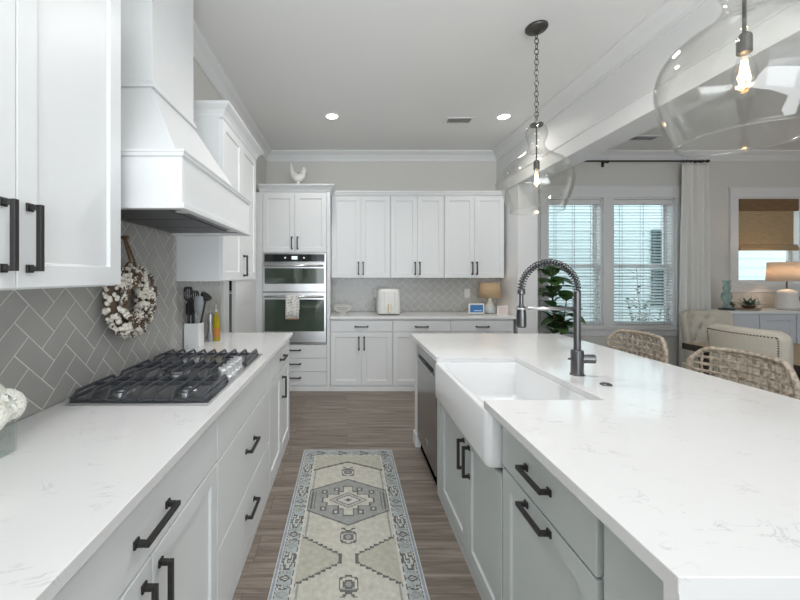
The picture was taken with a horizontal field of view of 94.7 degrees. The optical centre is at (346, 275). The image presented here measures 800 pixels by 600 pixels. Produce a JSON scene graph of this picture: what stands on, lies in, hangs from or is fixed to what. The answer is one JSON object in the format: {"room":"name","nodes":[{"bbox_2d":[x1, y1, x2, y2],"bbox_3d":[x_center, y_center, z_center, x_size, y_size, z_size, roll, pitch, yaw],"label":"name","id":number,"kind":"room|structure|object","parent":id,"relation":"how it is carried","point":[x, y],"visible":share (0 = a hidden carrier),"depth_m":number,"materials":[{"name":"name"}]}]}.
{"room":"kitchen","nodes":[
{"label":"kitchen","id":0,"kind":"room"},
{"bbox_2d":[3,59,265,427],"bbox_3d":[-1.205,-0.160,0.250,0.150,3.140,9.700,0,0,0],"label":"wall","id":1,"kind":"structure","parent":0,"point":[203,89],"depth_m":2.96,"materials":[{"name":"grey paint"}]},
{"bbox_2d":[0,0,120,289],"bbox_3d":[-0.939,-0.545,0.900,0.363,1.160,0.956,0,0,0],"label":"upper cabinet","id":2,"kind":"object","parent":1,"relation":"attached to","point":[60,60],"visible":1,"depth_m":1.05,"materials":[{"name":"white paint"}]},
{"bbox_2d":[0,220,220,426],"bbox_3d":[-1.125,0.102,1.845,0.010,0.783,2.790,0,0,0],"label":"backsplash","id":3,"kind":"structure","parent":1,"relation":"attached to","point":[55,342],"depth_m":1.54,"materials":[{"name":"grey tile"}]},
{"bbox_3d":[-1.099,-0.190,1.800,0.040,0.024,0.024,0,0,0],"label":"wall hook","id":4,"kind":"object","parent":3,"relation":"attached to","visible":0},
{"bbox_2d":[101,238,157,338],"bbox_3d":[-1.058,0.057,1.803,0.105,0.501,0.374,0,0,0],"label":"wreath","id":5,"kind":"object","parent":4,"relation":"hanging from","point":[135,276],"visible":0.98,"depth_m":1.74,"materials":[{"name":"white plant"}]},
{"bbox_2d":[121,0,251,235],"bbox_3d":[-0.868,-0.994,1.875,0.500,1.471,0.978,0,0,0],"label":"range hood","id":6,"kind":"object","parent":1,"relation":"attached to","point":[171,182],"visible":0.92,"depth_m":1.65,"materials":[{"name":"white paint"}]},
{"bbox_2d":[176,210,188,213],"bbox_3d":[-0.695,-0.272,1.550,0.060,0.004,0.060,0,0,0],"label":"lamp","id":7,"kind":"object","parent":6,"relation":"on","point":[177,211],"depth_m":1.55,"materials":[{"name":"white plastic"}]},
{"bbox_2d":[176,100,263,280],"bbox_3d":[-0.939,-0.545,2.833,0.363,1.160,0.991,0,0,0],"label":"upper cabinet","id":8,"kind":"object","parent":1,"relation":"attached to","point":[220,127],"visible":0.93,"depth_m":2.43,"materials":[{"name":"white paint"}]},
{"bbox_2d":[193,19,271,160],"bbox_3d":[-1.083,-1.665,0.250,0.095,0.130,9.700,0,0,0],"label":"trim","id":9,"kind":"structure","parent":1,"relation":"attached to","point":[203,55],"depth_m":3.12,"materials":[{"name":"white paint"}]},
{"bbox_2d":[222,279,255,331],"bbox_3d":[-1.195,0.330,3.870,0.170,2.160,1.140,0,0,0],"label":"trim","id":10,"kind":"structure","parent":1,"relation":"attached to","point":[225,284],"depth_m":3.36,"materials":[{"name":"white paint"}]},
{"bbox_2d":[232,280,253,331],"bbox_3d":[-1.118,0.380,3.955,0.039,2.040,0.800,0,0,-2],"label":"door","id":11,"kind":"structure","parent":1,"relation":"in","point":[242,290],"depth_m":3.86,"materials":[{"name":"white paint"}]},
{"bbox_2d":[229,281,231,331],"bbox_3d":[-1.955,0.060,3.900,1.350,2.700,1.800,0,0,0],"label":"wall","id":12,"kind":"structure","parent":0,"point":[230,282],"depth_m":4.70,"materials":[{"name":"grey paint"}]},
{"bbox_2d":[232,391,480,599],"bbox_3d":[3.060,1.470,0.350,8.680,0.120,9.900,0,0,0],"label":"floor","id":13,"kind":"structure","parent":0,"point":[318,420],"depth_m":2.62,"materials":[{"name":"brown wood"}]},
{"bbox_2d":[52,419,216,599],"bbox_3d":[-0.789,0.968,0.936,0.651,0.884,0.944,0,0,0],"label":"base cabinet","id":14,"kind":"object","parent":13,"relation":"on","point":[165,548],"visible":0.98,"depth_m":1.01,"materials":[{"name":"white paint"}]},
{"bbox_2d":[0,332,291,599],"bbox_3d":[-0.800,0.510,1.825,0.644,0.030,2.750,0,0,0],"label":"countertop","id":15,"kind":"structure","parent":14,"relation":"on","point":[70,476],"depth_m":0.93,"materials":[{"name":"white stone"}]},
{"bbox_2d":[0,384,26,429],"bbox_3d":[-1.000,0.388,0.983,0.188,0.216,0.174,0,0,0],"label":"flowers","id":16,"kind":"object","parent":15,"relation":"on","point":[13,403],"visible":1,"depth_m":1.01,"materials":[{"name":"white plant"}]},
{"bbox_2d":[65,349,262,405],"bbox_3d":[-0.801,0.462,1.840,0.546,0.064,0.900,0,0,0],"label":"gas cooktop","id":17,"kind":"object","parent":15,"relation":"in","point":[181,377],"visible":1,"depth_m":1.60,"materials":[{"name":"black metal"}]},
{"bbox_2d":[184,322,203,348],"bbox_3d":[-1.060,0.409,2.527,0.114,0.170,0.085,0,0,0],"label":"utensil crock","id":18,"kind":"object","parent":15,"relation":"on","point":[193,333],"visible":0.94,"depth_m":2.48,"materials":[{"name":"ceramic"}]},
{"bbox_2d":[183,287,192,323],"bbox_3d":[-1.090,0.278,2.505,0.070,0.409,0.015,0,0,0],"label":"slotted spoon","id":19,"kind":"object","parent":18,"relation":"in","point":[185,288],"visible":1,"depth_m":2.50,"materials":[{"name":"black plastic"}]},
{"bbox_2d":[189,299,193,323],"bbox_3d":[-1.072,0.320,2.530,0.065,0.326,0.022,0,0,0],"label":"serving spoon","id":20,"kind":"object","parent":18,"relation":"in","point":[190,304],"visible":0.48,"depth_m":2.52,"materials":[{"name":"black plastic"}]},
{"bbox_2d":[190,290,198,323],"bbox_3d":[-1.051,0.290,2.515,0.070,0.384,0.015,0,0,0],"label":"turner","id":21,"kind":"object","parent":18,"relation":"in","point":[194,291],"visible":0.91,"depth_m":2.51,"materials":[{"name":"black plastic"}]},
{"bbox_2d":[194,296,202,323],"bbox_3d":[-1.016,0.310,2.504,0.064,0.346,0.023,0,0,0],"label":"spatula","id":22,"kind":"object","parent":18,"relation":"in","point":[198,300],"visible":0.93,"depth_m":2.50,"materials":[{"name":"grey plastic"}]},
{"bbox_2d":[200,291,211,322],"bbox_3d":[-1.003,0.295,2.552,0.114,0.378,0.084,0,0,0],"label":"ladle","id":23,"kind":"object","parent":18,"relation":"in","point":[206,297],"visible":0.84,"depth_m":2.54,"materials":[{"name":"black plastic"}]},
{"bbox_2d":[208,313,212,341],"bbox_3d":[-1.030,0.387,2.750,0.038,0.215,0.038,0,0,0],"label":"pepper mill","id":24,"kind":"object","parent":15,"relation":"on","point":[210,315],"visible":1,"depth_m":2.73,"materials":[{"name":"silver metal"}]},
{"bbox_2d":[213,305,219,340],"bbox_3d":[-1.000,0.357,2.790,0.059,0.275,0.059,0,0,0],"label":"oil bottle","id":25,"kind":"object","parent":15,"relation":"on","point":[216,320],"visible":0.94,"depth_m":2.77,"materials":[{"name":"yellow glass"}]},
{"bbox_2d":[216,362,268,599],"bbox_3d":[-0.789,0.968,1.881,0.651,0.884,0.943,0,0,0],"label":"base cabinet","id":26,"kind":"object","parent":13,"relation":"on","point":[242,461],"visible":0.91,"depth_m":1.71,"materials":[{"name":"white paint"}]},
{"bbox_2d":[268,340,288,493],"bbox_3d":[-0.789,0.968,2.767,0.651,0.884,0.827,0,0,0],"label":"base cabinet","id":27,"kind":"object","parent":13,"relation":"on","point":[278,388],"visible":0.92,"depth_m":2.68,"materials":[{"name":"white paint"}]},
{"bbox_2d":[256,184,334,390],"bbox_3d":[-0.639,0.147,4.753,0.978,2.525,0.683,0,0,0],"label":"tall cabinet","id":28,"kind":"object","parent":13,"relation":"on","point":[290,218],"visible":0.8,"depth_m":4.47,"materials":[{"name":"white paint"}]},
{"bbox_2d":[263,253,326,343],"bbox_3d":[-0.640,0.277,4.721,0.775,1.110,0.659,0,0,0],"label":"wall oven","id":29,"kind":"object","parent":28,"relation":"in","point":[304,275],"visible":0.93,"depth_m":4.44,"materials":[{"name":"silver metal"}]},
{"bbox_2d":[285,295,299,318],"bbox_3d":[-0.656,0.376,4.400,0.164,0.289,0.057,0,0,0],"label":"tea towel","id":30,"kind":"object","parent":29,"relation":"hanging from","point":[292,303],"visible":1,"depth_m":4.38,"materials":[{"name":"white fabric"}]},
{"bbox_2d":[290,163,306,183],"bbox_3d":[-0.615,-1.274,4.620,0.220,0.315,0.096,0,0,0],"label":"rooster figurine","id":31,"kind":"object","parent":28,"relation":"on","point":[297,178],"visible":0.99,"depth_m":4.60,"materials":[{"name":"white ceramic"}]},
{"bbox_2d":[267,450,429,599],"bbox_3d":[0.007,1.405,1.805,0.705,0.008,2.280,0,0,0],"label":"runner rug","id":32,"kind":"object","parent":13,"relation":"on","point":[348,534],"visible":1,"depth_m":1.98,"materials":[{"name":"fabric"}]},
{"bbox_2d":[330,319,392,390],"bbox_3d":[0.177,0.968,4.762,0.765,0.884,0.656,0,0,0],"label":"base cabinet","id":33,"kind":"object","parent":13,"relation":"on","point":[360,349],"visible":1,"depth_m":4.47,"materials":[{"name":"white paint"}]},
{"bbox_2d":[330,312,515,318],"bbox_3d":[0.940,0.510,4.764,2.291,0.030,0.648,0,0,0],"label":"countertop","id":34,"kind":"structure","parent":33,"relation":"on","point":[334,315],"depth_m":4.46,"materials":[{"name":"white stone"}]},
{"bbox_2d":[333,304,351,313],"bbox_3d":[-0.060,0.438,4.780,0.258,0.114,0.258,0,0,0],"label":"bowl","id":35,"kind":"object","parent":34,"relation":"on","point":[340,311],"visible":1,"depth_m":4.73,"materials":[{"name":"white ceramic"}]},
{"bbox_2d":[376,288,399,314],"bbox_3d":[0.535,0.330,4.739,0.296,0.330,0.341,0,0,0],"label":"air fryer","id":36,"kind":"object","parent":34,"relation":"on","point":[388,299],"visible":1,"depth_m":4.62,"materials":[{"name":"white plastic"}]},
{"bbox_2d":[384,291,394,306],"bbox_3d":[0.535,0.294,4.622,0.140,0.200,0.037,0,0,0],"label":"basket","id":37,"kind":"object","parent":36,"relation":"on","point":[389,296],"depth_m":4.60,"materials":[{"name":"white plastic"}]},
{"bbox_2d":[468,303,483,314],"bbox_3d":[1.655,0.423,4.699,0.200,0.142,0.082,0,0,0],"label":"smart display","id":38,"kind":"object","parent":34,"relation":"on","point":[473,308],"visible":1,"depth_m":4.66,"materials":[{"name":"white plastic"}]},
{"bbox_2d":[478,283,501,313],"bbox_3d":[1.880,0.284,4.800,0.300,0.421,0.300,0,0,0],"label":"table lamp","id":39,"kind":"object","parent":34,"relation":"on","point":[486,290],"visible":1,"depth_m":4.71,"materials":[{"name":"beige fabric"}]},
{"bbox_2d":[497,306,507,314],"bbox_3d":[1.992,0.437,4.699,0.135,0.115,0.062,0,0,0],"label":"photo frame","id":40,"kind":"object","parent":34,"relation":"on","point":[501,310],"visible":1,"depth_m":4.67,"materials":[{"name":"white ceramic"}]},
{"bbox_2d":[499,307,506,312],"bbox_3d":[1.992,0.437,4.670,0.105,0.085,0.002,0,0,0],"label":"print","id":41,"kind":"object","parent":40,"relation":"attached to","point":[501,309],"depth_m":4.67},
{"bbox_2d":[413,342,420,446],"bbox_3d":[0.884,0.968,3.050,0.642,0.884,0.101,0,0,0],"label":"end panel","id":42,"kind":"object","parent":13,"relation":"on","point":[416,441],"visible":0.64,"depth_m":3.02,"materials":[{"name":"white paint"}]},
{"bbox_2d":[392,319,449,390],"bbox_3d":[0.915,0.968,4.762,0.709,0.884,0.656,0,0,0],"label":"base cabinet","id":43,"kind":"object","parent":13,"relation":"on","point":[403,345],"visible":0.48,"depth_m":4.47,"materials":[{"name":"white paint"}]},
{"bbox_2d":[417,344,436,484],"bbox_3d":[0.885,0.971,2.686,0.640,0.878,0.620,0,0,0],"label":"dishwasher","id":44,"kind":"object","parent":13,"relation":"on","point":[426,397],"visible":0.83,"depth_m":2.62,"materials":[{"name":"silver metal"}]},
{"bbox_2d":[437,400,502,599],"bbox_3d":[0.877,0.968,1.875,0.656,0.884,0.993,0,0,0],"label":"base cabinet","id":45,"kind":"object","parent":13,"relation":"on","point":[470,492],"visible":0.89,"depth_m":1.72,"materials":[{"name":"grey paint"}]},
{"bbox_2d":[450,319,512,333],"bbox_3d":[1.657,0.968,4.762,0.774,0.884,0.656,0,0,0],"label":"base cabinet","id":46,"kind":"object","parent":13,"relation":"on","point":[457,326],"visible":0.25,"depth_m":4.47,"materials":[{"name":"white paint"}]},
{"bbox_2d":[538,263,585,334],"bbox_3d":[2.714,0.622,4.704,0.584,1.577,0.546,0,0,0],"label":"fig tree","id":47,"kind":"object","parent":13,"relation":"on","point":[559,323],"visible":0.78,"depth_m":4.69,"materials":[{"name":"green plant"}]},
{"bbox_2d":[503,427,663,599],"bbox_3d":[0.877,0.968,1.004,0.656,0.884,0.745,0,0,0],"label":"base cabinet","id":48,"kind":"object","parent":13,"relation":"on","point":[555,547],"visible":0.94,"depth_m":1.03,"materials":[{"name":"grey paint"}]},
{"bbox_2d":[410,334,799,599],"bbox_3d":[1.178,0.953,1.869,1.266,0.915,2.542,0,0,0],"label":"countertop","id":49,"kind":"structure","parent":48,"relation":"on","point":[697,474],"depth_m":1.01,"materials":[{"name":"white stone"}]},
{"bbox_2d":[435,362,589,467],"bbox_3d":[0.799,0.640,1.829,0.522,0.230,0.833,0,0,0],"label":"farmhouse sink","id":50,"kind":"object","parent":49,"relation":"in","point":[461,388],"visible":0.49,"depth_m":1.94,"materials":[{"name":"white ceramic"}]},
{"bbox_2d":[515,259,596,375],"bbox_3d":[1.041,0.204,1.827,0.394,0.581,0.074,0,0,0],"label":"spring faucet","id":51,"kind":"object","parent":49,"relation":"on","point":[577,358],"visible":1,"depth_m":1.82,"materials":[{"name":"black metal"}]},
{"bbox_2d":[600,382,612,385],"bbox_3d":[1.178,0.490,1.660,0.048,0.009,0.048,0,0,0],"label":"switch","id":52,"kind":"object","parent":49,"relation":"on","point":[601,383],"visible":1,"depth_m":1.65,"materials":[{"name":"silver metal"}]},
{"bbox_2d":[606,329,668,363],"bbox_3d":[1.889,0.904,2.600,0.489,1.013,0.549,0,0,0],"label":"wicker stool","id":53,"kind":"object","parent":13,"relation":"on","point":[663,346],"visible":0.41,"depth_m":2.62,"materials":[{"name":"beige wicker"}]},
{"bbox_2d":[679,310,733,375],"bbox_3d":[3.800,0.889,3.704,0.524,1.044,0.589,0,0,0],"label":"dining chair","id":54,"kind":"object","parent":13,"relation":"on","point":[694,325],"visible":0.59,"depth_m":3.88,"materials":[{"name":"beige fabric"}]},
{"bbox_2d":[682,343,799,379],"bbox_3d":[3.781,1.028,2.645,1.062,0.765,1.794,0,0,0],"label":"dining table","id":55,"kind":"object","parent":13,"relation":"on","point":[688,346],"visible":0.2,"depth_m":3.38,"materials":[{"name":"beige wood"}]},
{"bbox_2d":[686,346,799,399],"bbox_3d":[1.889,0.904,1.920,0.489,1.013,0.549,0,0,0],"label":"wicker stool","id":56,"kind":"object","parent":13,"relation":"on","point":[793,382],"visible":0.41,"depth_m":1.91,"materials":[{"name":"beige wicker"}]},
{"bbox_2d":[698,309,799,343],"bbox_3d":[5.650,0.925,4.740,1.800,0.970,0.390,0,0,0],"label":"credenza","id":57,"kind":"object","parent":13,"relation":"on","point":[786,321],"visible":0.23,"depth_m":4.55,"materials":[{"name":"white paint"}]},
{"bbox_2d":[718,280,735,309],"bbox_3d":[4.950,0.249,4.760,0.164,0.381,0.164,0,0,0],"label":"vase","id":58,"kind":"object","parent":57,"relation":"on","point":[726,296],"visible":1,"depth_m":4.73,"materials":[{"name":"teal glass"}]},
{"bbox_2d":[734,308,761,309],"bbox_3d":[5.220,0.430,4.760,0.294,0.018,0.232,0,0,0],"label":"wooden tray","id":59,"kind":"object","parent":57,"relation":"on","point":[734,308],"visible":0.8,"depth_m":4.71,"materials":[{"name":"beige wood"}]},
{"bbox_2d":[734,296,765,308],"bbox_3d":[5.233,0.333,4.763,0.238,0.191,0.289,0,0,-6],"label":"terrarium","id":60,"kind":"object","parent":59,"relation":"on","point":[750,304],"visible":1,"depth_m":4.73,"materials":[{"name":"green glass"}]},
{"bbox_2d":[765,261,799,309],"bbox_3d":[5.735,0.121,4.760,0.374,0.636,0.374,0,0,0],"label":"table lamp","id":61,"kind":"object","parent":57,"relation":"on","point":[785,299],"visible":0.98,"depth_m":4.69,"materials":[{"name":"beige fabric"}]},
{"bbox_2d":[707,323,793,397],"bbox_3d":[3.086,0.889,2.640,0.589,1.044,0.524,0,0,0],"label":"dining chair","id":62,"kind":"object","parent":13,"relation":"on","point":[774,343],"visible":0.4,"depth_m":2.54,"materials":[{"name":"beige fabric"}]},
{"bbox_2d":[193,0,799,149],"bbox_3d":[3.060,-1.790,0.350,8.680,0.120,9.900,0,0,0],"label":"ceiling","id":63,"kind":"structure","parent":0,"point":[393,72],"depth_m":3.10,"materials":[{"name":"paint"}]},
{"bbox_2d":[324,113,339,119],"bbox_3d":[-0.162,-1.726,3.950,0.170,0.006,0.170,0,0,0],"label":"recessed light","id":64,"kind":"object","parent":63,"relation":"in","point":[330,116],"visible":1,"depth_m":3.95,"materials":[{"name":"white paint"}]},
{"bbox_2d":[443,117,474,123],"bbox_3d":[1.240,-1.725,4.050,0.300,0.010,0.160,0,0,0],"label":"ceiling vent","id":65,"kind":"object","parent":63,"relation":"in","point":[449,120],"visible":1,"depth_m":4.05,"materials":[{"name":"white metal"}]},
{"bbox_2d":[495,113,511,119],"bbox_3d":[1.700,-1.726,3.960,0.170,0.006,0.170,0,0,0],"label":"recessed light","id":66,"kind":"object","parent":63,"relation":"in","point":[504,116],"visible":1,"depth_m":3.95,"materials":[{"name":"white paint"}]},
{"bbox_2d":[500,20,575,214],"bbox_3d":[1.317,-1.090,2.536,0.464,1.279,0.464,0,0,0],"label":"pendant light","id":67,"kind":"object","parent":63,"relation":"hanging from","point":[538,27],"visible":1,"depth_m":2.53,"materials":[{"name":"grey metal"}]},
{"bbox_2d":[533,159,539,170],"bbox_3d":[1.317,-0.772,2.536,0.039,0.074,0.039,0,0,0],"label":"socket","id":68,"kind":"object","parent":67,"relation":"attached to","point":[536,164],"depth_m":2.52,"materials":[{"name":"grey metal"}]},
{"bbox_2d":[628,135,661,140],"bbox_3d":[3.700,-1.725,4.570,0.360,0.010,0.160,0,0,0],"label":"ceiling vent","id":69,"kind":"object","parent":63,"relation":"in","point":[639,137],"visible":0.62,"depth_m":4.56,"materials":[{"name":"white metal"}]},
{"bbox_2d":[653,0,798,156],"bbox_3d":[1.317,-1.090,1.210,0.464,1.279,0.464,0,0,0],"label":"pendant light","id":70,"kind":"object","parent":63,"relation":"hanging from","point":[744,41],"visible":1,"depth_m":1.21,"materials":[{"name":"clear glass"}]},
{"bbox_2d":[736,31,752,56],"bbox_3d":[1.317,-0.772,1.210,0.039,0.074,0.039,0,0,0],"label":"socket","id":71,"kind":"object","parent":70,"relation":"attached to","point":[744,41],"depth_m":1.20,"materials":[{"name":"grey metal"}]},
{"bbox_2d":[497,184,537,333],"bbox_3d":[2.210,0.142,4.780,0.240,2.535,0.640,0,0,0],"label":"wall","id":72,"kind":"structure","parent":0,"point":[521,230],"depth_m":4.46,"materials":[{"name":"white paint"}]},
{"bbox_2d":[495,0,799,190],"bbox_3d":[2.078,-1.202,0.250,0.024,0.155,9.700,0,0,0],"label":"ceiling beam","id":73,"kind":"structure","parent":72,"relation":"attached to","point":[783,23],"depth_m":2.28,"materials":[{"name":"white paint"}]},
{"bbox_2d":[266,161,799,366],"bbox_3d":[3.060,-0.160,5.175,8.680,3.140,0.150,0,0,0],"label":"wall","id":74,"kind":"structure","parent":0,"point":[346,175],"depth_m":5.10,"materials":[{"name":"grey paint"}]},
{"bbox_2d":[331,191,390,277],"bbox_3d":[0.180,-0.542,4.912,0.772,1.135,0.356,0,0,0],"label":"upper cabinet","id":75,"kind":"object","parent":74,"relation":"attached to","point":[360,220],"visible":0.98,"depth_m":4.78,"materials":[{"name":"white paint"}]},
{"bbox_2d":[267,150,495,160],"bbox_3d":[0.480,-1.665,5.053,3.220,0.130,0.095,0,0,0],"label":"trim","id":76,"kind":"structure","parent":74,"relation":"attached to","point":[275,155],"depth_m":5.06,"materials":[{"name":"white paint"}]},
{"bbox_2d":[332,278,496,310],"bbox_3d":[0.942,0.252,5.095,2.294,0.483,0.010,0,0,0],"label":"backsplash","id":77,"kind":"structure","parent":74,"relation":"attached to","point":[416,294],"depth_m":5.09,"materials":[{"name":"grey tile"}]},
{"bbox_2d":[464,289,469,297],"bbox_3d":[1.675,0.240,5.084,0.080,0.124,0.011,0,0,0],"label":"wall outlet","id":78,"kind":"object","parent":77,"relation":"attached to","point":[466,291],"visible":1,"depth_m":5.08,"materials":[{"name":"white plastic"}]},
{"bbox_2d":[390,191,444,277],"bbox_3d":[0.918,-0.542,4.912,0.702,1.135,0.356,0,0,0],"label":"upper cabinet","id":79,"kind":"object","parent":74,"relation":"attached to","point":[416,217],"visible":0.97,"depth_m":4.78,"materials":[{"name":"white paint"}]},
{"bbox_2d":[444,191,504,277],"bbox_3d":[1.665,-0.542,4.912,0.789,1.135,0.356,0,0,0],"label":"upper cabinet","id":80,"kind":"object","parent":74,"relation":"attached to","point":[473,220],"visible":0.98,"depth_m":4.78,"materials":[{"name":"white paint"}]},
{"bbox_2d":[548,198,603,326],"bbox_3d":[3.186,-0.190,5.160,0.771,1.800,0.180,0,0,0],"label":"window","id":81,"kind":"structure","parent":74,"relation":"in","point":[596,242],"depth_m":5.13,"materials":[{"name":"white paint"}]},
{"bbox_2d":[549,200,599,324],"bbox_3d":[3.186,-0.193,5.134,0.721,1.745,0.058,0,0,0],"label":"window blind","id":82,"kind":"object","parent":81,"relation":"attached to","point":[551,202],"visible":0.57,"depth_m":5.12,"materials":[{"name":"white paint"}]},
{"bbox_2d":[492,0,706,160],"bbox_3d":[2.042,-1.665,0.250,0.095,0.130,9.700,0,0,0],"label":"trim","id":83,"kind":"structure","parent":74,"relation":"attached to","point":[668,13],"depth_m":2.83,"materials":[{"name":"white paint"}]},
{"bbox_2d":[538,186,681,335],"bbox_3d":[3.695,-0.210,5.075,2.070,2.090,0.050,0,0,0],"label":"trim","id":84,"kind":"structure","parent":74,"relation":"attached to","point":[608,193],"depth_m":5.08,"materials":[{"name":"white paint"}]},
{"bbox_2d":[614,198,676,326],"bbox_3d":[4.146,-0.190,5.160,0.868,1.800,0.180,0,0,0],"label":"window","id":85,"kind":"structure","parent":74,"relation":"in","point":[668,243],"depth_m":5.14,"materials":[{"name":"white paint"}]},
{"bbox_2d":[614,200,672,324],"bbox_3d":[4.146,-0.193,5.134,0.818,1.745,0.058,0,0,0],"label":"window blind","id":86,"kind":"object","parent":85,"relation":"attached to","point":[616,202],"visible":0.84,"depth_m":5.12,"materials":[{"name":"white paint"}]},
{"bbox_2d":[584,159,709,166],"bbox_3d":[3.663,-1.560,5.039,2.606,0.080,0.122,0,0,0],"label":"curtain rod","id":87,"kind":"object","parent":74,"relation":"attached to","point":[708,160],"visible":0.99,"depth_m":4.99,"materials":[{"name":"brown metal"}]},
{"bbox_2d":[679,162,710,366],"bbox_3d":[4.768,-0.077,4.995,0.408,2.935,0.091,0,0,0],"label":"curtain","id":88,"kind":"object","parent":87,"relation":"hanging from","point":[695,271],"visible":0.78,"depth_m":4.99,"materials":[{"name":"white fabric"}]},
{"bbox_2d":[588,150,799,160],"bbox_3d":[4.790,-1.665,5.053,4.920,0.130,0.095,0,0,0],"label":"trim","id":89,"kind":"structure","parent":74,"relation":"attached to","point":[722,155],"depth_m":5.06,"materials":[{"name":"white paint"}]},
{"bbox_2d":[728,187,799,291],"bbox_3d":[5.895,-0.505,5.077,1.150,1.460,0.045,0,0,0],"label":"trim","id":90,"kind":"structure","parent":74,"relation":"attached to","point":[735,193],"depth_m":5.08,"materials":[{"name":"white paint"}]},
{"bbox_2d":[739,198,799,284],"bbox_3d":[5.895,-0.485,5.160,0.890,1.221,0.180,0,0,0],"label":"window","id":91,"kind":"structure","parent":74,"relation":"in","point":[791,256],"depth_m":5.13,"materials":[{"name":"white paint"}]},
{"bbox_2d":[739,199,798,250],"bbox_3d":[5.888,-0.715,5.105,0.825,0.720,0.050,0,0,0],"label":"roman shade","id":92,"kind":"object","parent":91,"relation":"attached to","point":[764,224],"visible":0.98,"depth_m":5.11,"materials":[{"name":"brown fabric"}]},
{"label":"outside","id":93,"kind":"structure","parent":0,"visible":0},
{"bbox_3d":[6.500,1.860,9.650,19.000,0.100,8.700,0,0,0],"label":"ground","id":94,"kind":"structure","parent":93,"visible":0},
{"bbox_2d":[625,268,662,320],"bbox_3d":[5.418,0.807,6.575,0.607,2.013,0.645,0,0,23],"label":"shrub","id":95,"kind":"object","parent":94,"relation":"on","point":[636,268],"visible":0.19,"depth_m":6.60,"materials":[{"name":"green plant"}]},
{"bbox_2d":[549,205,785,320],"bbox_3d":[8.000,-1.490,8.225,14.000,6.600,0.550,0,0,0],"label":"window","id":96,"kind":"structure","parent":94,"relation":"on","point":[752,264],"depth_m":8.01,"materials":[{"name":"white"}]},
{"bbox_2d":[651,231,661,263],"bbox_3d":[6.825,-0.610,7.975,0.310,0.800,0.050,0,0,0],"label":"shutter","id":97,"kind":"object","parent":96,"relation":"hanging from","point":[656,242],"depth_m":7.97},
{"bbox_2d":[651,269,663,305],"bbox_3d":[6.825,0.265,7.975,0.310,0.830,0.050,0,0,0],"label":"shutter","id":98,"kind":"object","parent":96,"relation":"hanging from","point":[651,269],"depth_m":7.97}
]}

